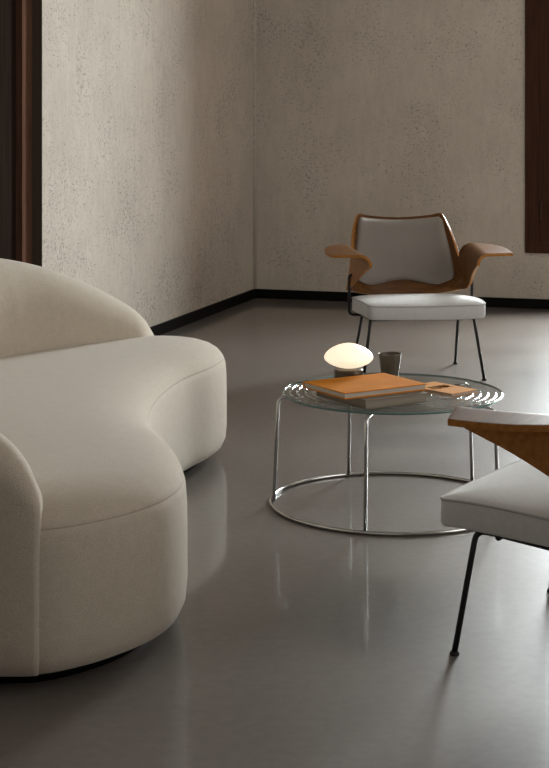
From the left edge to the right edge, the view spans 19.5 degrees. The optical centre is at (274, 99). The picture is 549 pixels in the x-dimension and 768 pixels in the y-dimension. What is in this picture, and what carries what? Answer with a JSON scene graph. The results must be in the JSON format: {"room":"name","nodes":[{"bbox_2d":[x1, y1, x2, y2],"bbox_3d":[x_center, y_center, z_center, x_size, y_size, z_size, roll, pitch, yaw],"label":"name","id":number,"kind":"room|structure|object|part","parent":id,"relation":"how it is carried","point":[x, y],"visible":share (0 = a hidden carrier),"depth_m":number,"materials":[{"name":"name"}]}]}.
{"room":"living room","nodes":[
{"label":"living room","id":0,"kind":"room"},
{"bbox_2d":[42,0,252,326],"bbox_3d":[-2.106,-0.350,4.587,0.300,3.300,12.500,0,0,17],"label":"wall","id":1,"kind":"structure","parent":0,"point":[147,105],"depth_m":8.74,"materials":[{"name":"paint"}]},
{"bbox_2d":[0,0,41,266],"bbox_3d":[-1.445,-0.150,6.749,0.299,2.900,1.522,0,0,17],"label":"door","id":2,"kind":"structure","parent":1,"relation":"in","point":[20,20],"depth_m":7.35,"materials":[{"name":"brown wood"}]},
{"bbox_3d":[-1.372,-0.144,6.731,0.050,2.888,1.507,0,0,17],"label":"frame","id":3,"kind":"part","parent":2,"relation":"part of","materials":[{"name":"brown wood"}]},
{"bbox_2d":[150,289,254,335],"bbox_3d":[-0.602,1.270,8.970,0.014,0.060,3.209,0,0,17],"label":"baseboard","id":4,"kind":"structure","parent":1,"relation":"attached to","point":[172,324],"depth_m":9.50,"materials":[{"name":"black"}]},
{"bbox_2d":[0,298,548,767],"bbox_3d":[0.483,1.375,4.162,6.100,0.150,13.200,0,0,17],"label":"floor","id":5,"kind":"structure","parent":0,"point":[290,644],"depth_m":4.11,"materials":[{"name":"concrete"}]},
{"bbox_2d":[0,258,226,682],"bbox_3d":[-0.799,0.907,4.786,1.262,0.785,2.633,0,0,0],"label":"sofa","id":6,"kind":"object","parent":5,"relation":"on","point":[103,417],"visible":1,"depth_m":3.87,"materials":[{"name":"beige fabric"}]},
{"bbox_3d":[-0.919,0.893,4.780,0.968,0.756,2.605,0,0,0],"label":"backrest","id":7,"kind":"part","parent":6,"relation":"part of","materials":[{"name":"beige fabric"}]},
{"bbox_2d":[269,373,503,535],"bbox_3d":[0.380,1.119,5.160,0.794,0.361,0.794,0,0,0],"label":"coffee table","id":8,"kind":"object","parent":5,"relation":"on","point":[349,409],"visible":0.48,"depth_m":4.96,"materials":[{"name":"clear glass"}]},
{"bbox_3d":[0.037,1.122,5.154,0.090,0.341,0.012,0,0,0],"label":"leg","id":9,"kind":"part","parent":8,"relation":"part of","materials":[{"name":"silver metal"}]},
{"bbox_2d":[324,343,372,377],"bbox_3d":[0.245,0.871,5.285,0.162,0.136,0.162,0,0,0],"label":"table lamp","id":10,"kind":"object","parent":8,"relation":"on","point":[348,357],"visible":0.96,"depth_m":5.24,"materials":[{"name":"white glass"}]},
{"bbox_3d":[0.269,1.122,5.484,0.011,0.341,0.090,0,0,-19],"label":"leg","id":11,"kind":"part","parent":8,"relation":"part of","materials":[{"name":"silver metal"}]},
{"bbox_3d":[0.283,1.122,4.832,0.011,0.341,0.090,0,0,16],"label":"leg","id":12,"kind":"part","parent":8,"relation":"part of","materials":[{"name":"silver metal"}]},
{"bbox_2d":[317,391,427,408],"bbox_3d":[0.307,0.925,5.030,0.240,0.027,0.262,0,0,-33],"label":"book","id":13,"kind":"object","parent":8,"relation":"on","point":[371,402],"visible":0.45,"depth_m":4.93,"materials":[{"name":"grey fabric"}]},
{"bbox_2d":[303,373,426,398],"bbox_3d":[0.285,0.902,5.050,0.312,0.020,0.236,0,0,-32],"label":"book","id":14,"kind":"object","parent":13,"relation":"on","point":[351,387],"visible":1,"depth_m":5.01,"materials":[{"name":"orange paper"}]},
{"bbox_2d":[378,351,401,375],"bbox_3d":[0.392,0.899,5.430,0.080,0.080,0.080,0,0,0],"label":"cup","id":15,"kind":"object","parent":8,"relation":"on","point":[390,361],"visible":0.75,"depth_m":5.40,"materials":[{"name":"grey glass"}]},
{"bbox_3d":[0.380,0.943,5.160,0.705,0.008,0.705,0,0,0],"label":"glass","id":16,"kind":"part","parent":8,"relation":"part of","materials":[{"name":"clear glass"}]},
{"bbox_2d":[421,381,477,396],"bbox_3d":[0.545,0.934,5.173,0.118,0.010,0.195,0,0,-40],"label":"booklet","id":17,"kind":"object","parent":8,"relation":"on","point":[432,387],"visible":0.98,"depth_m":5.14,"materials":[{"name":"orange paper"}]},
{"bbox_3d":[0.639,1.122,5.385,0.090,0.341,0.011,0,0,-41],"label":"leg","id":18,"kind":"part","parent":8,"relation":"part of","materials":[{"name":"silver metal"}]},
{"bbox_3d":[0.661,1.122,4.963,0.090,0.341,0.011,0,0,35],"label":"leg","id":19,"kind":"part","parent":8,"relation":"part of","materials":[{"name":"silver metal"}]},
{"bbox_2d":[324,213,512,380],"bbox_3d":[0.663,0.933,7.691,0.880,0.733,0.734,0,0,-7],"label":"lounge chair","id":20,"kind":"object","parent":5,"relation":"on","point":[404,266],"visible":0.98,"depth_m":7.90,"materials":[{"name":"brown wood"}]},
{"bbox_3d":[0.404,1.165,7.765,0.014,0.264,0.131,0,0,-19],"label":"leg","id":21,"kind":"part","parent":20,"relation":"part of","materials":[{"name":"black metal"}]},
{"bbox_3d":[0.433,1.151,7.397,0.033,0.289,0.110,0,0,20],"label":"leg","id":22,"kind":"part","parent":20,"relation":"part of","materials":[{"name":"black"}]},
{"bbox_2d":[352,293,484,319],"bbox_3d":[0.674,0.975,7.590,0.576,0.109,0.524,0,0,-6],"label":"seat cushion","id":23,"kind":"object","parent":20,"relation":"on","point":[431,306],"depth_m":7.35,"materials":[{"name":"grey fabric"}]},
{"bbox_3d":[0.687,1.023,7.478,0.464,0.014,0.014,0,0,-6],"label":"cross rail","id":24,"kind":"part","parent":20,"relation":"part of","materials":[{"name":"black"}]},
{"bbox_3d":[0.891,1.165,7.821,0.014,0.264,0.129,0,0,-1],"label":"leg","id":25,"kind":"part","parent":20,"relation":"part of","materials":[{"name":"black"}]},
{"bbox_3d":[0.939,1.151,7.455,0.033,0.289,0.110,0,0,-33],"label":"leg","id":26,"kind":"part","parent":20,"relation":"part of","materials":[{"name":"black"}]},
{"bbox_2d":[440,406,548,655],"bbox_3d":[0.827,0.933,3.817,0.734,0.733,0.880,0,0,33],"label":"lounge chair","id":27,"kind":"object","parent":5,"relation":"on","point":[510,502],"visible":1,"depth_m":3.69,"materials":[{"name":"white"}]},
{"bbox_3d":[0.471,1.151,3.754,0.110,0.289,0.033,0,0,7],"label":"leg","id":28,"kind":"part","parent":27,"relation":"part of","materials":[{"name":"black metal"}]},
{"bbox_2d":[441,460,548,546],"bbox_3d":[0.743,0.975,3.872,0.524,0.109,0.576,0,0,33],"label":"seat cushion","id":29,"kind":"object","parent":27,"relation":"on","point":[510,502],"depth_m":3.73,"materials":[{"name":"grey fabric"}]},
{"bbox_3d":[0.629,1.026,3.666,0.261,0.035,0.014,0,0,33],"label":"rail","id":30,"kind":"part","parent":27,"relation":"part of","materials":[{"name":"black metal"}]},
{"bbox_2d":[256,0,548,298],"bbox_3d":[2.425,-0.350,9.999,5.800,3.300,0.500,0,0,17],"label":"wall","id":31,"kind":"structure","parent":0,"point":[383,108],"depth_m":10.26,"materials":[{"name":"paint"}]},
{"bbox_2d":[253,0,255,288],"bbox_3d":[-0.132,-0.380,10.515,0.026,3.240,0.025,0,0,0],"label":"trim","id":32,"kind":"structure","parent":31,"relation":"attached to","point":[254,1],"depth_m":10.50,"materials":[{"name":"paint"}]},
{"bbox_2d":[255,289,548,308],"bbox_3d":[2.349,1.270,9.753,5.200,0.060,0.014,0,0,17],"label":"baseboard","id":33,"kind":"structure","parent":31,"relation":"attached to","point":[259,293],"depth_m":10.34,"materials":[{"name":"black"}]},
{"bbox_2d":[525,0,548,253],"bbox_3d":[2.268,-0.247,10.034,1.320,2.405,0.525,0,0,17],"label":"window","id":34,"kind":"structure","parent":31,"relation":"in","point":[536,11],"depth_m":9.97,"materials":[{"name":"red wood"}]}
]}

